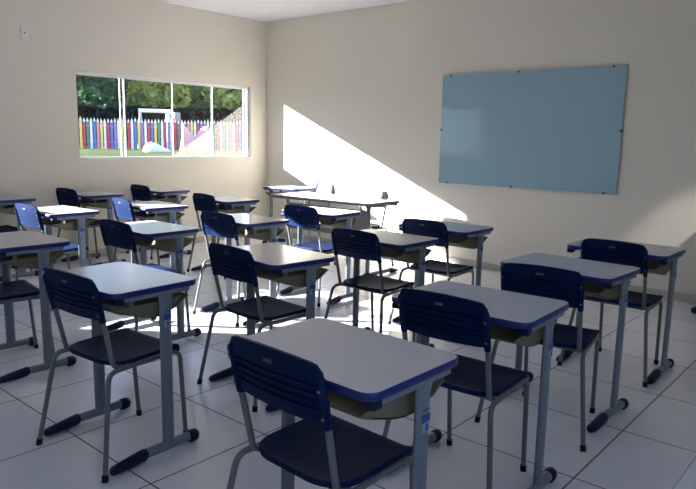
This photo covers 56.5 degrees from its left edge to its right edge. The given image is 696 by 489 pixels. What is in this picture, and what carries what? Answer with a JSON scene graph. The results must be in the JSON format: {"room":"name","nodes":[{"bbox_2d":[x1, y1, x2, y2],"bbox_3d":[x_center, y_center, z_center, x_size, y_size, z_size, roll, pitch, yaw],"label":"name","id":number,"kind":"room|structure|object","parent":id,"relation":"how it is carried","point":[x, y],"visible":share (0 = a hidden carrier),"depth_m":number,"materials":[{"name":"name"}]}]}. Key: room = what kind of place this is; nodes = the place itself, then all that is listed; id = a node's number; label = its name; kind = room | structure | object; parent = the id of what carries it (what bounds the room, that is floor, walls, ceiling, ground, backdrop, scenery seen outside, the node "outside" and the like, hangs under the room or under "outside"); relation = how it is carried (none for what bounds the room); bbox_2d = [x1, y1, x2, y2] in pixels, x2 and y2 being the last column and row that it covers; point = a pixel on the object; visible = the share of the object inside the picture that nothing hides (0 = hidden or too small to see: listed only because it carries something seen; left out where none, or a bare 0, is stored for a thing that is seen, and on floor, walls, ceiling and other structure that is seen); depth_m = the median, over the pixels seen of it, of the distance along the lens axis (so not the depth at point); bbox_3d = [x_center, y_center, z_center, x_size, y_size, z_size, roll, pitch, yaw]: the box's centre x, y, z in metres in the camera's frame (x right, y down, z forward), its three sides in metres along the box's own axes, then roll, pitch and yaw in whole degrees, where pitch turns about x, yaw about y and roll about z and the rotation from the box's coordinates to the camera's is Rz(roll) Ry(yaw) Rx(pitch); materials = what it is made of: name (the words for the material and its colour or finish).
{"room":"classroom","nodes":[
{"label":"classroom","id":0,"kind":"room"},
{"bbox_2d":[0,0,266,249],"bbox_3d":[-4.189,-1.111,5.758,0.140,2.940,9.140,9,12,40],"label":"wall","id":1,"kind":"structure","parent":0,"point":[40,154],"depth_m":7.26,"materials":[{"name":"beige paint"}]},
{"bbox_2d":[20,27,27,38],"bbox_3d":[-3.266,-2.138,6.537,0.010,0.112,0.072,9,12,40],"label":"wall plate","id":2,"kind":"object","parent":1,"relation":"attached to","point":[24,30],"visible":1,"depth_m":6.53,"materials":[{"name":"white plastic"}]},
{"bbox_2d":[55,236,240,261],"bbox_3d":[-4.113,0.302,5.992,0.012,0.078,9.000,9,12,40],"label":"baseboard","id":3,"kind":"structure","parent":1,"relation":"attached to","point":[102,252],"depth_m":7.62,"materials":[{"name":"tile"}]},
{"bbox_2d":[76,71,248,157],"bbox_3d":[-2.193,-1.555,8.025,0.050,0.945,2.464,9,12,40],"label":"window","id":4,"kind":"structure","parent":1,"relation":"in","point":[245,123],"depth_m":8.05,"materials":[{"name":"white metal"}]},
{"bbox_2d":[155,0,412,21],"bbox_3d":[-0.920,-2.115,2.854,8.580,0.100,9.280,9,12,40],"label":"ceiling","id":5,"kind":"structure","parent":0,"point":[259,10],"depth_m":7.81,"materials":[{"name":"paint"}]},
{"bbox_2d":[0,236,695,488],"bbox_3d":[-0.979,0.895,3.344,8.580,0.120,9.280,9,12,40],"label":"floor","id":6,"kind":"structure","parent":0,"point":[650,443],"depth_m":3.31,"materials":[{"name":"tile"}]},
{"bbox_2d":[0,225,32,270],"bbox_3d":[-3.406,-0.107,6.275,0.542,0.828,0.498,9,12,40],"label":"chair","id":7,"kind":"object","parent":6,"relation":"on","point":[4,228],"visible":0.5,"depth_m":6.37,"materials":[{"name":"blue plastic"}]},
{"bbox_2d":[0,194,38,280],"bbox_3d":[-3.360,-0.080,6.303,0.598,0.758,0.454,9,12,40],"label":"student desk","id":8,"kind":"object","parent":6,"relation":"on","point":[7,201],"visible":0.58,"depth_m":6.16,"materials":[{"name":"laminate"}]},
{"bbox_2d":[0,204,15,214],"bbox_3d":[-3.344,-0.370,6.269,0.508,0.127,0.357,9,12,40],"label":"tray","id":9,"kind":"object","parent":8,"relation":"on","point":[8,209],"depth_m":6.11,"materials":[{"name":"plastic"}]},
{"bbox_2d":[0,280,54,354],"bbox_3d":[-2.075,0.313,3.856,0.498,0.828,0.542,-7,12,-41],"label":"chair","id":10,"kind":"object","parent":6,"relation":"on","point":[10,290],"visible":0.73,"depth_m":3.91,"materials":[{"name":"blue plastic"}]},
{"bbox_2d":[0,231,76,382],"bbox_3d":[-1.989,0.341,3.879,0.598,0.758,0.454,9,12,41],"label":"student desk","id":11,"kind":"object","parent":6,"relation":"on","point":[23,249],"visible":0.91,"depth_m":3.75,"materials":[{"name":"plastic"}]},
{"bbox_2d":[0,250,64,268],"bbox_3d":[-1.973,0.052,3.844,0.508,0.127,0.357,9,12,41],"label":"tray","id":12,"kind":"object","parent":11,"relation":"on","point":[29,261],"depth_m":3.71,"materials":[{"name":"plastic"}]},
{"bbox_2d":[14,203,91,298],"bbox_3d":[-2.435,0.062,5.355,0.542,0.828,0.498,9,12,38],"label":"chair","id":13,"kind":"object","parent":6,"relation":"on","point":[27,215],"visible":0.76,"depth_m":5.19,"materials":[{"name":"blue plastic"}]},
{"bbox_2d":[20,205,99,310],"bbox_3d":[-2.400,0.090,5.372,0.598,0.758,0.454,8,12,38],"label":"student desk","id":14,"kind":"object","parent":6,"relation":"on","point":[63,216],"visible":0.52,"depth_m":5.22,"materials":[{"name":"laminate"}]},
{"bbox_2d":[42,217,94,230],"bbox_3d":[-2.384,-0.199,5.338,0.508,0.127,0.357,8,12,38],"label":"tray","id":15,"kind":"object","parent":14,"relation":"on","point":[69,224],"depth_m":5.27,"materials":[{"name":"plastic"}]},
{"bbox_2d":[54,188,116,262],"bbox_3d":[-2.808,-0.201,6.927,0.542,0.828,0.498,8,12,37],"label":"chair","id":16,"kind":"object","parent":6,"relation":"on","point":[65,196],"visible":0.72,"depth_m":6.75,"materials":[{"name":"blue plastic"}]},
{"bbox_2d":[61,190,125,265],"bbox_3d":[-2.742,-0.174,6.952,0.598,0.758,0.454,9,12,40],"label":"student desk","id":17,"kind":"object","parent":6,"relation":"on","point":[93,198],"visible":0.63,"depth_m":6.82,"materials":[{"name":"laminate"}]},
{"bbox_2d":[79,199,106,208],"bbox_3d":[-2.725,-0.463,6.917,0.508,0.127,0.357,9,12,40],"label":"tray","id":18,"kind":"object","parent":17,"relation":"on","point":[100,203],"depth_m":6.79,"materials":[{"name":"plastic"}]},
{"bbox_2d":[36,268,187,482],"bbox_3d":[-1.032,0.493,2.874,0.542,0.828,0.498,8,12,36],"label":"chair","id":19,"kind":"object","parent":6,"relation":"on","point":[75,294],"visible":0.98,"depth_m":2.76,"materials":[{"name":"blue plastic"}]},
{"bbox_2d":[42,262,198,475],"bbox_3d":[-1.035,0.515,2.926,0.598,0.758,0.454,8,12,38],"label":"student desk","id":20,"kind":"object","parent":6,"relation":"on","point":[125,288],"visible":0.8,"depth_m":2.81,"materials":[{"name":"laminate"}]},
{"bbox_2d":[101,292,187,317],"bbox_3d":[-1.019,0.226,2.892,0.508,0.127,0.357,8,12,38],"label":"tray","id":21,"kind":"object","parent":20,"relation":"on","point":[146,308],"depth_m":2.77,"materials":[{"name":"plastic"}]},
{"bbox_2d":[164,310,170,325],"bbox_3d":[-0.769,0.314,2.758,0.003,0.065,0.034,8,12,38],"label":"print","id":22,"kind":"object","parent":20,"relation":"on","point":[166,317],"depth_m":2.76},
{"bbox_2d":[112,198,159,264],"bbox_3d":[-1.867,-0.021,5.934,0.498,0.828,0.542,-7,12,-42],"label":"chair","id":23,"kind":"object","parent":6,"relation":"on","point":[123,208],"visible":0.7,"depth_m":5.73,"materials":[{"name":"blue plastic"}]},
{"bbox_2d":[99,219,190,331],"bbox_3d":[-1.409,0.226,4.473,0.542,0.828,0.498,9,12,40],"label":"chair","id":24,"kind":"object","parent":6,"relation":"on","point":[114,233],"visible":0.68,"depth_m":4.27,"materials":[{"name":"blue plastic"}]},
{"bbox_2d":[107,220,200,340],"bbox_3d":[-1.377,0.253,4.495,0.598,0.758,0.454,9,12,40],"label":"student desk","id":25,"kind":"object","parent":6,"relation":"on","point":[158,235],"visible":0.68,"depth_m":4.38,"materials":[{"name":"laminate"}]},
{"bbox_2d":[134,236,193,251],"bbox_3d":[-1.361,-0.036,4.460,0.508,0.127,0.357,9,12,40],"label":"tray","id":26,"kind":"object","parent":25,"relation":"on","point":[167,245],"depth_m":4.39,"materials":[{"name":"plastic"}]},
{"bbox_2d":[126,184,183,258],"bbox_3d":[-2.241,-0.294,7.564,0.542,0.828,0.498,9,12,41],"label":"chair","id":27,"kind":"object","parent":6,"relation":"on","point":[139,192],"visible":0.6,"depth_m":7.34,"materials":[{"name":"blue plastic"}]},
{"bbox_2d":[131,201,189,286],"bbox_3d":[-1.799,0.010,5.938,0.598,0.758,0.454,10,13,44],"label":"student desk","id":28,"kind":"object","parent":6,"relation":"on","point":[168,212],"visible":0.44,"depth_m":5.79,"materials":[{"name":"laminate"}]},
{"bbox_2d":[134,211,183,222],"bbox_3d":[-1.781,-0.279,5.903,0.508,0.127,0.357,10,13,44],"label":"tray","id":29,"kind":"object","parent":28,"relation":"on","point":[163,217],"depth_m":5.82,"materials":[{"name":"plastic"}]},
{"bbox_2d":[138,187,190,258],"bbox_3d":[-2.194,-0.268,7.595,0.598,0.758,0.454,9,12,40],"label":"student desk","id":30,"kind":"object","parent":6,"relation":"on","point":[165,194],"visible":0.52,"depth_m":7.43,"materials":[{"name":"laminate"}]},
{"bbox_2d":[151,194,186,202],"bbox_3d":[-2.177,-0.557,7.560,0.508,0.127,0.357,9,12,40],"label":"tray","id":31,"kind":"object","parent":30,"relation":"on","point":[172,198],"depth_m":7.42,"materials":[{"name":"plastic"}]},
{"bbox_2d":[187,193,249,271],"bbox_3d":[-1.290,-0.116,6.585,0.498,0.828,0.542,-8,13,-44],"label":"chair","id":32,"kind":"object","parent":6,"relation":"on","point":[202,202],"visible":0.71,"depth_m":6.41,"materials":[{"name":"blue plastic"}]},
{"bbox_2d":[191,196,259,278],"bbox_3d":[-1.252,-0.089,6.612,0.598,0.758,0.454,9,12,41],"label":"student desk","id":33,"kind":"object","parent":6,"relation":"on","point":[226,204],"visible":0.52,"depth_m":6.47,"materials":[{"name":"laminate"}]},
{"bbox_2d":[217,204,255,213],"bbox_3d":[-1.235,-0.379,6.577,0.508,0.127,0.357,9,12,41],"label":"tray","id":34,"kind":"object","parent":33,"relation":"on","point":[223,208],"depth_m":6.45,"materials":[{"name":"plastic"}]},
{"bbox_2d":[192,211,276,326],"bbox_3d":[-0.855,0.145,5.038,0.542,0.828,0.498,9,12,39],"label":"chair","id":35,"kind":"object","parent":6,"relation":"on","point":[213,223],"visible":0.7,"depth_m":4.83,"materials":[{"name":"blue plastic"}]},
{"bbox_2d":[199,213,288,325],"bbox_3d":[-0.811,0.172,5.057,0.598,0.758,0.454,9,12,42],"label":"student desk","id":36,"kind":"object","parent":6,"relation":"on","point":[259,227],"visible":0.53,"depth_m":4.93,"materials":[{"name":"laminate"}]},
{"bbox_2d":[236,226,284,240],"bbox_3d":[-0.794,-0.117,5.023,0.508,0.127,0.357,9,12,42],"label":"tray","id":37,"kind":"object","parent":36,"relation":"on","point":[260,234],"depth_m":4.90,"materials":[{"name":"plastic"}]},
{"bbox_2d":[197,243,305,411],"bbox_3d":[-0.483,0.390,3.576,0.542,0.828,0.498,10,13,44],"label":"chair","id":38,"kind":"object","parent":6,"relation":"on","point":[231,262],"visible":0.96,"depth_m":3.46,"materials":[{"name":"blue plastic"}]},
{"bbox_2d":[209,243,334,411],"bbox_3d":[-0.427,0.421,3.578,0.454,0.758,0.598,-8,13,-43],"label":"student desk","id":39,"kind":"object","parent":6,"relation":"on","point":[279,263],"visible":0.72,"depth_m":3.40,"materials":[{"name":"laminate"}]},
{"bbox_2d":[255,266,327,286],"bbox_3d":[-0.409,0.132,3.543,0.357,0.127,0.508,-8,13,-43],"label":"tray","id":40,"kind":"object","parent":39,"relation":"on","point":[295,278],"depth_m":3.41,"materials":[{"name":"plastic"}]},
{"bbox_2d":[310,281,315,293],"bbox_3d":[-0.183,0.225,3.375,0.034,0.065,0.003,-8,13,-43],"label":"print","id":41,"kind":"object","parent":39,"relation":"on","point":[312,283],"depth_m":3.37},
{"bbox_2d":[262,185,315,242],"bbox_3d":[-0.752,-0.366,8.373,0.598,0.758,0.454,8,11,35],"label":"student desk","id":42,"kind":"object","parent":6,"relation":"on","point":[277,187],"visible":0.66,"depth_m":8.29,"materials":[{"name":"laminate"}]},
{"bbox_2d":[265,189,297,199],"bbox_3d":[-0.756,-0.652,8.313,0.508,0.127,0.357,8,11,35],"label":"tray","id":43,"kind":"object","parent":42,"relation":"on","point":[270,192],"depth_m":8.32,"materials":[{"name":"plastic"}]},
{"bbox_2d":[276,205,333,306],"bbox_3d":[-0.278,0.056,5.654,0.542,0.828,0.498,9,12,40],"label":"chair","id":44,"kind":"object","parent":6,"relation":"on","point":[297,215],"visible":0.79,"depth_m":5.46,"materials":[{"name":"blue plastic"}]},
{"bbox_2d":[278,206,360,304],"bbox_3d":[-0.250,0.080,5.694,0.598,0.758,0.454,8,11,35],"label":"student desk","id":45,"kind":"object","parent":6,"relation":"on","point":[331,218],"visible":0.57,"depth_m":5.59,"materials":[{"name":"laminate"}]},
{"bbox_2d":[319,217,355,228],"bbox_3d":[-0.234,-0.210,5.661,0.508,0.127,0.357,8,11,35],"label":"tray","id":46,"kind":"object","parent":45,"relation":"on","point":[324,222],"depth_m":5.57,"materials":[{"name":"plastic"}]},
{"bbox_2d":[227,335,412,488],"bbox_3d":[-0.076,0.660,1.968,0.542,0.828,0.498,10,13,42],"label":"chair","id":47,"kind":"object","parent":6,"relation":"on","point":[323,449],"visible":0.98,"depth_m":1.86,"materials":[{"name":"blue plastic"}]},
{"bbox_2d":[308,181,332,241],"bbox_3d":[-0.481,-0.403,8.447,0.542,0.828,0.498,9,12,40],"label":"chair","id":48,"kind":"object","parent":6,"relation":"on","point":[321,187],"visible":0.44,"depth_m":8.52,"materials":[{"name":"blue plastic"}]},
{"bbox_2d":[271,192,399,274],"bbox_3d":[-0.155,-0.135,7.024,1.376,0.758,0.595,9,12,40],"label":"table","id":49,"kind":"object","parent":6,"relation":"on","point":[363,222],"visible":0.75,"depth_m":6.71,"materials":[{"name":"grey laminate"}]},
{"bbox_2d":[227,318,457,488],"bbox_3d":[-0.040,0.687,1.988,0.598,0.758,0.454,9,12,41],"label":"student desk","id":50,"kind":"object","parent":6,"relation":"on","point":[369,375],"visible":0.76,"depth_m":1.83,"materials":[{"name":"grey laminate"}]},
{"bbox_2d":[327,378,443,419],"bbox_3d":[-0.023,0.398,1.954,0.508,0.127,0.357,9,12,41],"label":"tray","id":51,"kind":"object","parent":50,"relation":"on","point":[405,405],"depth_m":1.80,"materials":[{"name":"plastic"}]},
{"bbox_2d":[422,407,429,430],"bbox_3d":[0.218,0.489,1.806,0.003,0.065,0.034,9,12,41],"label":"print","id":52,"kind":"object","parent":50,"relation":"on","point":[425,418],"depth_m":1.80},
{"bbox_2d":[334,190,393,265],"bbox_3d":[0.158,-0.180,7.155,0.498,0.828,0.542,-8,13,-44],"label":"chair","id":53,"kind":"object","parent":6,"relation":"on","point":[380,194],"visible":0.43,"depth_m":7.18,"materials":[{"name":"grey plastic"}]},
{"bbox_2d":[324,228,415,342],"bbox_3d":[0.165,0.291,4.262,0.542,0.828,0.498,9,12,41],"label":"chair","id":54,"kind":"object","parent":6,"relation":"on","point":[352,243],"visible":0.94,"depth_m":4.12,"materials":[{"name":"blue plastic"}]},
{"bbox_2d":[331,229,438,347],"bbox_3d":[0.222,0.323,4.260,0.598,0.758,0.454,9,12,41],"label":"student desk","id":55,"kind":"object","parent":6,"relation":"on","point":[401,247],"visible":0.45,"depth_m":4.12,"materials":[{"name":"laminate"}]},
{"bbox_2d":[380,246,432,263],"bbox_3d":[0.238,0.033,4.225,0.508,0.127,0.357,9,12,41],"label":"tray","id":56,"kind":"object","parent":55,"relation":"on","point":[414,256],"depth_m":4.11,"materials":[{"name":"plastic"}]},
{"bbox_2d":[387,218,473,324],"bbox_3d":[0.668,0.206,4.847,0.542,0.828,0.498,9,12,41],"label":"chair","id":57,"kind":"object","parent":6,"relation":"on","point":[422,227],"visible":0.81,"depth_m":4.69,"materials":[{"name":"blue plastic"}]},
{"bbox_2d":[392,220,492,322],"bbox_3d":[0.708,0.235,4.858,0.598,0.758,0.454,9,12,41],"label":"student desk","id":58,"kind":"object","parent":6,"relation":"on","point":[470,236],"visible":0.52,"depth_m":4.69,"materials":[{"name":"laminate"}]},
{"bbox_2d":[448,234,487,248],"bbox_3d":[0.725,-0.055,4.824,0.508,0.127,0.357,9,12,41],"label":"tray","id":59,"kind":"object","parent":58,"relation":"on","point":[453,240],"depth_m":4.70,"materials":[{"name":"plastic"}]},
{"bbox_2d":[382,288,528,488],"bbox_3d":[0.466,0.564,2.623,0.542,0.828,0.498,9,12,38],"label":"chair","id":60,"kind":"object","parent":6,"relation":"on","point":[450,318],"visible":0.81,"depth_m":2.45,"materials":[{"name":"blue plastic"}]},
{"bbox_2d":[388,281,568,488],"bbox_3d":[0.509,0.593,2.636,0.598,0.758,0.454,8,12,38],"label":"student desk","id":61,"kind":"object","parent":6,"relation":"on","point":[521,319],"visible":0.72,"depth_m":2.52,"materials":[{"name":"laminate"}]},
{"bbox_2d":[490,319,556,346],"bbox_3d":[0.525,0.303,2.602,0.508,0.127,0.357,8,12,38],"label":"tray","id":62,"kind":"object","parent":61,"relation":"on","point":[498,332],"depth_m":2.52,"materials":[{"name":"plastic"}]},
{"bbox_2d":[549,338,553,355],"bbox_3d":[0.774,0.392,2.467,0.003,0.065,0.034,8,12,38],"label":"print","id":63,"kind":"object","parent":61,"relation":"on","point":[550,339],"depth_m":2.46},
{"bbox_2d":[474,263,599,451],"bbox_3d":[0.997,0.478,3.212,0.542,0.828,0.498,7,11,34],"label":"chair","id":64,"kind":"object","parent":6,"relation":"on","point":[566,285],"visible":0.79,"depth_m":3.01,"materials":[{"name":"blue plastic"}]},
{"bbox_2d":[497,253,640,432],"bbox_3d":[1.130,0.479,3.408,0.598,0.758,0.454,10,13,42],"label":"student desk","id":65,"kind":"object","parent":6,"relation":"on","point":[602,280],"visible":0.75,"depth_m":3.27,"materials":[{"name":"laminate"}]},
{"bbox_2d":[584,281,630,299],"bbox_3d":[1.147,0.190,3.373,0.508,0.127,0.357,10,13,42],"label":"tray","id":66,"kind":"object","parent":65,"relation":"on","point":[591,289],"depth_m":3.24,"materials":[{"name":"plastic"}]},
{"bbox_2d":[557,238,662,386],"bbox_3d":[1.685,0.361,4.015,0.542,0.828,0.498,9,12,41],"label":"chair","id":67,"kind":"object","parent":6,"relation":"on","point":[602,250],"visible":0.73,"depth_m":3.83,"materials":[{"name":"blue plastic"}]},
{"bbox_2d":[556,238,685,384],"bbox_3d":[1.698,0.386,4.050,0.598,0.758,0.454,9,12,41],"label":"student desk","id":68,"kind":"object","parent":6,"relation":"on","point":[662,259],"visible":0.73,"depth_m":3.90,"materials":[{"name":"plastic"}]},
{"bbox_2d":[578,257,670,274],"bbox_3d":[1.715,0.097,4.015,0.508,0.127,0.357,9,12,41],"label":"tray","id":69,"kind":"object","parent":68,"relation":"on","point":[654,266],"depth_m":3.88,"materials":[{"name":"plastic"}]},
{"bbox_2d":[672,456,695,488],"bbox_3d":[0.860,0.847,1.114,0.598,0.758,0.454,9,12,40],"label":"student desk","id":70,"kind":"object","parent":6,"relation":"on","point":[687,480],"visible":1,"depth_m":1.22,"materials":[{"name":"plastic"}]},
{"bbox_2d":[691,306,695,313],"bbox_3d":[3.217,0.213,5.295,0.598,0.758,0.454,9,12,40],"label":"student desk","id":71,"kind":"object","parent":6,"relation":"on","point":[693,309],"visible":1,"depth_m":5.37,"materials":[{"name":"plastic"}]},
{"bbox_2d":[266,0,695,294],"bbox_3d":[2.037,-1.113,6.521,8.580,2.940,0.140,9,12,40],"label":"wall","id":72,"kind":"structure","parent":0,"point":[354,97],"depth_m":6.97,"materials":[{"name":"beige paint"}]},
{"bbox_2d":[278,231,695,303],"bbox_3d":[1.964,0.308,6.691,8.288,0.078,0.012,9,12,40],"label":"baseboard","id":73,"kind":"structure","parent":72,"relation":"attached to","point":[685,297],"depth_m":7.04,"materials":[{"name":"tile"}]},
{"bbox_2d":[439,65,626,194],"bbox_3d":[1.787,-1.167,6.611,1.970,1.187,0.040,9,12,40],"label":"board","id":74,"kind":"object","parent":72,"relation":"attached to","point":[545,129],"visible":1,"depth_m":6.51,"materials":[{"name":"glass"}]},
{"label":"outside","id":75,"kind":"structure","parent":0,"visible":0},
{"bbox_2d":[79,144,243,156],"bbox_3d":[-24.442,-5.169,35.614,69.860,0.870,150.000,9,12,40],"label":"lawn","id":76,"kind":"structure","parent":75,"point":[86,152],"depth_m":24.76,"materials":[{"name":"green plant"}]},
{"bbox_2d":[76,75,125,124],"bbox_3d":[-14.183,-8.447,34.876,4.922,6.253,4.761,9,12,40],"label":"tree","id":77,"kind":"object","parent":76,"relation":"on","point":[90,89],"visible":0.2,"depth_m":33.66,"materials":[{"name":"green plant"}]},
{"bbox_2d":[103,78,154,116],"bbox_3d":[-14.618,-9.300,42.614,5.201,5.436,4.818,9,12,40],"label":"tree","id":78,"kind":"object","parent":76,"relation":"on","point":[116,90],"visible":0.11,"depth_m":40.69,"materials":[{"name":"green plant"}]},
{"bbox_2d":[143,142,170,151],"bbox_3d":[-7.813,-3.946,26.145,1.150,0.382,1.207,9,12,40],"label":"tarpaulin","id":79,"kind":"object","parent":76,"relation":"on","point":[149,147],"visible":1,"depth_m":25.66,"materials":[{"name":"plastic"}]},
{"bbox_2d":[125,80,191,128],"bbox_3d":[-10.310,-8.182,36.119,3.918,5.482,4.164,9,12,40],"label":"tree","id":80,"kind":"object","parent":76,"relation":"on","point":[160,93],"visible":0.41,"depth_m":35.24,"materials":[{"name":"green plant"}]},
{"bbox_2d":[138,109,180,148],"bbox_3d":[-9.196,-5.619,31.582,2.048,1.912,0.515,0,9,-4],"label":"swing frame","id":81,"kind":"object","parent":76,"relation":"on","point":[176,115],"visible":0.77,"depth_m":31.41,"materials":[{"name":"white plastic"}]},
{"bbox_2d":[77,103,242,148],"bbox_3d":[-9.469,-6.064,33.529,10.414,2.262,1.443,-1,10,-16],"label":"hedge","id":82,"kind":"object","parent":76,"relation":"on","point":[92,111],"visible":0.35,"depth_m":33.16,"materials":[{"name":"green plant"}]},
{"bbox_2d":[78,116,242,150],"bbox_3d":[-8.951,-5.066,29.883,14.760,1.527,0.092,-1,9,-10],"label":"picket fence","id":83,"kind":"object","parent":76,"relation":"on","point":[229,128],"visible":0.36,"depth_m":29.79,"materials":[{"name":"multicoloured paint"}]},
{"bbox_2d":[180,123,213,151],"bbox_3d":[-6.351,-4.502,27.199,1.397,1.197,1.115,-1,9,-13],"label":"draped cloth","id":84,"kind":"object","parent":83,"relation":"hanging from","point":[202,142],"visible":0.94,"depth_m":26.87,"materials":[{"name":"pink fabric"}]},
{"bbox_2d":[182,85,217,115],"bbox_3d":[-10.153,-9.804,43.345,5.420,6.364,5.155,9,12,40],"label":"tree","id":85,"kind":"object","parent":76,"relation":"on","point":[198,100],"visible":0.09,"depth_m":41.86,"materials":[{"name":"green plant"}]},
{"bbox_2d":[201,86,242,119],"bbox_3d":[-6.294,-8.217,37.131,4.277,5.380,4.268,9,12,40],"label":"tree","id":86,"kind":"object","parent":76,"relation":"on","point":[228,98],"visible":0.17,"depth_m":35.66,"materials":[{"name":"green plant"}]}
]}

